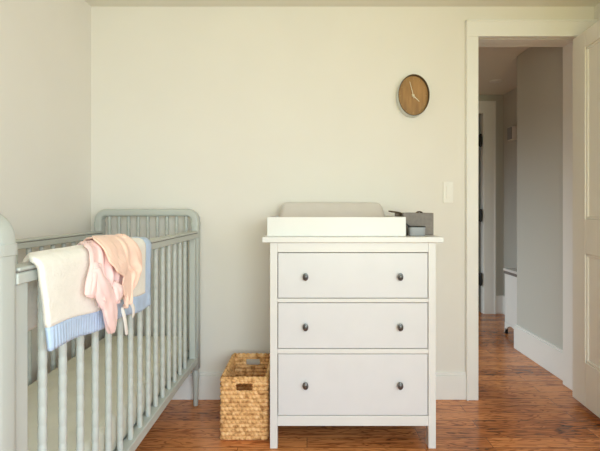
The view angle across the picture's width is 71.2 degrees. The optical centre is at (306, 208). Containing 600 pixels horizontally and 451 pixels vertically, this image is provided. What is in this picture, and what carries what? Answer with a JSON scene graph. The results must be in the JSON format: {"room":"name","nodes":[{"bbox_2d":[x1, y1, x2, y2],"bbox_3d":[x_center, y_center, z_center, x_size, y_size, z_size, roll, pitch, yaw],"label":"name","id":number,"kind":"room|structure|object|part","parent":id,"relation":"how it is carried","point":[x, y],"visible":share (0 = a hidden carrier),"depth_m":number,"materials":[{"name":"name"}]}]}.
{"room":"children's room","nodes":[
{"label":"children's room","id":0,"kind":"room"},
{"bbox_2d":[0,0,90,382],"bbox_3d":[-1.287,-0.036,0.500,0.100,2.246,3.800,0,0,0],"label":"wall","id":1,"kind":"structure","parent":0,"point":[45,45],"depth_m":1.98,"materials":[{"name":"paint"}]},
{"bbox_2d":[84,0,599,94],"bbox_3d":[0.582,-1.214,1.950,3.837,0.109,6.700,0,0,0],"label":"ceiling","id":2,"kind":"structure","parent":0,"point":[93,3],"depth_m":2.39,"materials":[{"name":"white paint"}]},
{"bbox_2d":[489,79,502,82],"bbox_3d":[1.755,-1.184,3.890,0.116,0.008,0.116,0,0,0],"label":"recessed light","id":3,"kind":"object","parent":2,"relation":"in","point":[495,80],"visible":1,"depth_m":3.88,"materials":[{"name":"white"}]},
{"bbox_2d":[91,7,593,371],"bbox_3d":[0.204,-0.051,2.500,3.082,2.275,0.200,0,0,0],"label":"wall","id":4,"kind":"structure","parent":0,"point":[231,116],"depth_m":2.40,"materials":[{"name":"paint"}]},
{"bbox_2d":[171,372,465,399],"bbox_3d":[-0.163,1.010,2.393,2.148,0.155,0.015,0,0,0],"label":"baseboard","id":5,"kind":"structure","parent":4,"relation":"attached to","point":[449,385],"depth_m":2.38,"materials":[{"name":"paint"}]},
{"bbox_2d":[396,74,429,117],"bbox_3d":[0.600,-0.640,2.374,0.179,0.237,0.052,0,0,0],"label":"wall clock","id":6,"kind":"object","parent":4,"relation":"attached to","point":[413,94],"visible":1,"depth_m":2.37,"materials":[{"name":"brown wood"}]},
{"bbox_2d":[443,182,452,202],"bbox_3d":[0.807,-0.095,2.393,0.058,0.122,0.013,0,0,0],"label":"light switch","id":7,"kind":"object","parent":4,"relation":"attached to","point":[447,186],"visible":1,"depth_m":2.39,"materials":[{"name":"white plastic"}]},
{"bbox_2d":[478,38,573,390],"bbox_3d":[1.283,0.035,2.498,0.630,2.104,0.205,0,0,0],"label":"trim","id":8,"kind":"structure","parent":4,"relation":"attached to","point":[566,43],"depth_m":2.54,"materials":[{"name":"paint"}]},
{"bbox_2d":[465,19,596,400],"bbox_3d":[1.275,0.006,2.386,0.740,2.162,0.028,0,0,0],"label":"trim","id":9,"kind":"structure","parent":4,"relation":"attached to","point":[475,29],"depth_m":2.38,"materials":[{"name":"paint"}]},
{"bbox_2d":[135,297,599,450],"bbox_3d":[0.631,1.117,2.000,3.937,0.060,6.800,0,0,0],"label":"floor","id":10,"kind":"structure","parent":0,"point":[520,405],"depth_m":2.09,"materials":[{"name":"brown wood"}]},
{"bbox_2d":[0,209,200,450],"bbox_3d":[-0.880,0.543,1.577,0.576,1.088,1.544,0,0,0],"label":"crib","id":11,"kind":"object","parent":10,"relation":"on","point":[15,337],"visible":0.72,"depth_m":1.46,"materials":[{"name":"green paint"}]},
{"bbox_3d":[-0.880,0.441,0.836,0.571,0.883,0.058,0,0,0],"label":"frame","id":12,"kind":"part","parent":11,"relation":"part of","materials":[{"name":"green paint"}]},
{"bbox_3d":[-1.137,0.487,1.577,0.052,0.710,1.432,0,0,0],"label":"frame","id":13,"kind":"part","parent":11,"relation":"part of","materials":[{"name":"green paint"}]},
{"bbox_2d":[22,236,150,350],"bbox_3d":[-0.615,0.225,1.220,0.102,0.253,0.637,0,0,0],"label":"blanket","id":14,"kind":"object","parent":11,"relation":"hanging from","point":[68,314],"visible":0.5,"depth_m":1.01,"materials":[{"name":"beige fabric"}]},
{"bbox_2d":[77,239,123,333],"bbox_3d":[-0.582,0.217,1.194,0.132,0.260,0.277,0,0,-36],"label":"garment","id":15,"kind":"object","parent":14,"relation":"on","point":[103,283],"visible":0.69,"depth_m":1.12,"materials":[{"name":"fabric"}]},
{"bbox_2d":[83,234,141,334],"bbox_3d":[-0.602,0.230,1.256,0.164,0.310,0.265,0,0,0],"label":"garment","id":16,"kind":"object","parent":14,"relation":"on","point":[123,253],"visible":0.91,"depth_m":1.24,"materials":[{"name":"fabric"}]},
{"bbox_2d":[28,336,182,450],"bbox_3d":[-0.866,0.730,1.574,0.464,0.145,1.408,0,0,0],"label":"mattress","id":17,"kind":"object","parent":11,"relation":"in","point":[52,380],"visible":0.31,"depth_m":1.50,"materials":[{"name":"beige fabric"}]},
{"bbox_3d":[-0.880,0.441,2.318,0.571,0.883,0.058,0,0,0],"label":"frame","id":18,"kind":"part","parent":11,"relation":"part of","materials":[{"name":"green paint"}]},
{"bbox_2d":[220,353,269,439],"bbox_3d":[-0.294,0.935,2.128,0.235,0.298,0.346,0,0,0],"label":"wicker basket","id":19,"kind":"object","parent":10,"relation":"on","point":[244,388],"visible":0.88,"depth_m":1.96,"materials":[{"name":"wicker"}]},
{"bbox_3d":[-0.294,0.835,1.966,0.098,0.056,0.013,0,0,0],"label":"handle","id":20,"kind":"part","parent":19,"relation":"part of","materials":[{"name":"wicker"}]},
{"bbox_2d":[262,235,443,448],"bbox_3d":[0.206,0.607,2.128,0.817,0.961,0.500,0,0,0],"label":"dresser","id":21,"kind":"object","parent":10,"relation":"on","point":[353,318],"visible":1,"depth_m":1.90,"materials":[{"name":"white paint"}]},
{"bbox_3d":[-0.006,0.797,1.890,0.026,0.035,0.026,0,0,0],"label":"knob","id":22,"kind":"part","parent":21,"relation":"part of","materials":[{"name":"grey metal"}]},
{"bbox_3d":[-0.006,0.533,1.890,0.026,0.035,0.026,0,0,0],"label":"knob","id":23,"kind":"part","parent":21,"relation":"part of","materials":[{"name":"grey metal"}]},
{"bbox_3d":[-0.006,0.306,1.890,0.026,0.035,0.026,0,0,0],"label":"knob","id":24,"kind":"part","parent":21,"relation":"part of","materials":[{"name":"grey metal"}]},
{"bbox_2d":[267,216,405,235],"bbox_3d":[0.136,0.082,2.148,0.641,0.089,0.430,0,0,0],"label":"tray","id":25,"kind":"object","parent":21,"relation":"on","point":[276,225],"visible":0.94,"depth_m":1.93,"materials":[{"name":"white paint"}]},
{"bbox_2d":[279,202,384,216],"bbox_3d":[0.136,0.040,2.148,0.599,0.152,0.386,0,0,0],"label":"changing pad","id":26,"kind":"object","parent":25,"relation":"in","point":[289,209],"visible":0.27,"depth_m":2.27,"materials":[{"name":"beige fabric"}]},
{"bbox_3d":[0.208,0.567,1.933,0.685,0.820,0.006,0,0,0],"label":"panel","id":27,"kind":"part","parent":21,"relation":"part of","materials":[{"name":"white wood"}]},
{"bbox_3d":[0.208,0.798,1.913,0.679,0.276,0.019,0,0,0],"label":"drawer","id":28,"kind":"part","parent":21,"relation":"part of","materials":[{"name":"white paint"}]},
{"bbox_3d":[0.208,0.530,1.913,0.679,0.205,0.019,0,0,0],"label":"drawer","id":29,"kind":"part","parent":21,"relation":"part of","materials":[{"name":"white paint"}]},
{"bbox_3d":[0.208,0.302,1.913,0.679,0.204,0.019,0,0,0],"label":"drawer","id":30,"kind":"part","parent":21,"relation":"part of","materials":[{"name":"white paint"}]},
{"bbox_3d":[0.421,0.797,1.890,0.026,0.035,0.026,0,0,0],"label":"knob","id":31,"kind":"part","parent":21,"relation":"part of","materials":[{"name":"grey metal"}]},
{"bbox_3d":[0.421,0.533,1.890,0.026,0.035,0.026,0,0,0],"label":"knob","id":32,"kind":"part","parent":21,"relation":"part of","materials":[{"name":"grey metal"}]},
{"bbox_3d":[0.421,0.306,1.890,0.026,0.035,0.026,0,0,0],"label":"knob","id":33,"kind":"part","parent":21,"relation":"part of","materials":[{"name":"grey metal"}]},
{"bbox_2d":[388,210,433,234],"bbox_3d":[0.507,0.067,2.115,0.203,0.119,0.200,0,0,0],"label":"caddy","id":34,"kind":"object","parent":21,"relation":"on","point":[412,219],"visible":0.7,"depth_m":2.02,"materials":[{"name":"grey fabric"}]},
{"bbox_2d":[406,223,425,235],"bbox_3d":[0.507,0.096,1.968,0.094,0.059,0.046,0,0,0],"label":"container","id":35,"kind":"object","parent":21,"relation":"on","point":[412,230],"visible":0.95,"depth_m":1.95,"materials":[{"name":"grey plastic"}]},
{"bbox_2d":[503,268,516,333],"bbox_3d":[1.876,0.801,3.546,0.318,0.572,0.268,0,0,0],"label":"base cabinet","id":36,"kind":"object","parent":10,"relation":"on","point":[510,273],"visible":0.25,"depth_m":3.56,"materials":[{"name":"paint"}]},
{"bbox_3d":[1.739,1.031,3.548,0.016,0.088,0.244,0,0,0],"label":"foot panel","id":37,"kind":"part","parent":36,"relation":"part of","materials":[{"name":"paint"}]},
{"bbox_2d":[478,116,478,296],"bbox_3d":[1.600,-0.051,4.880,1.400,2.275,0.840,0,0,0],"label":"wall","id":38,"kind":"structure","parent":0,"point":[478,116],"depth_m":5.20,"materials":[{"name":"grey paint"}]},
{"bbox_2d":[478,95,503,294],"bbox_3d":[0.573,-0.051,4.410,2.945,2.275,0.100,0,0,0],"label":"wall","id":39,"kind":"structure","parent":0,"point":[499,99],"depth_m":4.36,"materials":[{"name":"grey paint"}]},
{"bbox_2d":[478,134,481,285],"bbox_3d":[1.765,0.042,4.588,0.062,2.050,0.510,0,0,-6],"label":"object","id":40,"kind":"structure","parent":39,"relation":"in","point":[480,135],"depth_m":4.34,"materials":[{"name":"black metal"}]},
{"bbox_2d":[478,101,495,313],"bbox_3d":[1.600,-0.015,4.396,0.710,2.205,0.128,0,0,0],"label":"trim","id":41,"kind":"structure","parent":39,"relation":"attached to","point":[487,109],"depth_m":4.34,"materials":[{"name":"paint"}]},
{"bbox_2d":[504,87,516,295],"bbox_3d":[2.095,-0.051,3.860,0.100,2.275,1.200,0,0,0],"label":"wall","id":42,"kind":"structure","parent":0,"point":[510,98],"depth_m":4.21,"materials":[{"name":"grey paint"}]},
{"bbox_2d":[507,126,516,140],"bbox_3d":[2.017,-0.743,4.120,0.056,0.130,0.100,0,0,0],"label":"wall control box","id":43,"kind":"object","parent":42,"relation":"attached to","point":[511,131],"visible":0.91,"depth_m":4.08,"materials":[{"name":"white plastic"}]},
{"bbox_3d":[1.992,-0.743,4.120,0.006,0.120,0.090,0,0,0],"label":"panel","id":44,"kind":"part","parent":43,"relation":"part of","materials":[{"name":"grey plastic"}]},
{"bbox_2d":[496,295,562,380],"bbox_3d":[1.831,0.992,3.480,0.429,0.190,1.760,0,0,0],"label":"baseboard","id":45,"kind":"structure","parent":42,"relation":"attached to","point":[545,354],"depth_m":2.95,"materials":[{"name":"paint"}]},
{"bbox_2d":[517,47,562,349],"bbox_3d":[1.988,-0.051,2.930,0.713,2.275,0.660,0,0,0],"label":"wall","id":46,"kind":"structure","parent":0,"point":[539,69],"depth_m":2.94,"materials":[{"name":"grey paint"}]},
{"bbox_2d":[594,3,599,21],"bbox_3d":[1.695,-0.036,0.500,0.100,2.246,3.800,0,0,0],"label":"wall","id":47,"kind":"structure","parent":0,"point":[597,7],"depth_m":2.37,"materials":[{"name":"paint"}]},
{"bbox_2d":[573,20,599,417],"bbox_3d":[1.495,0.051,1.986,0.168,2.022,0.790,0,0,4],"label":"door","id":48,"kind":"structure","parent":47,"relation":"in","point":[586,46],"depth_m":2.24,"materials":[{"name":"paint"}]}
]}

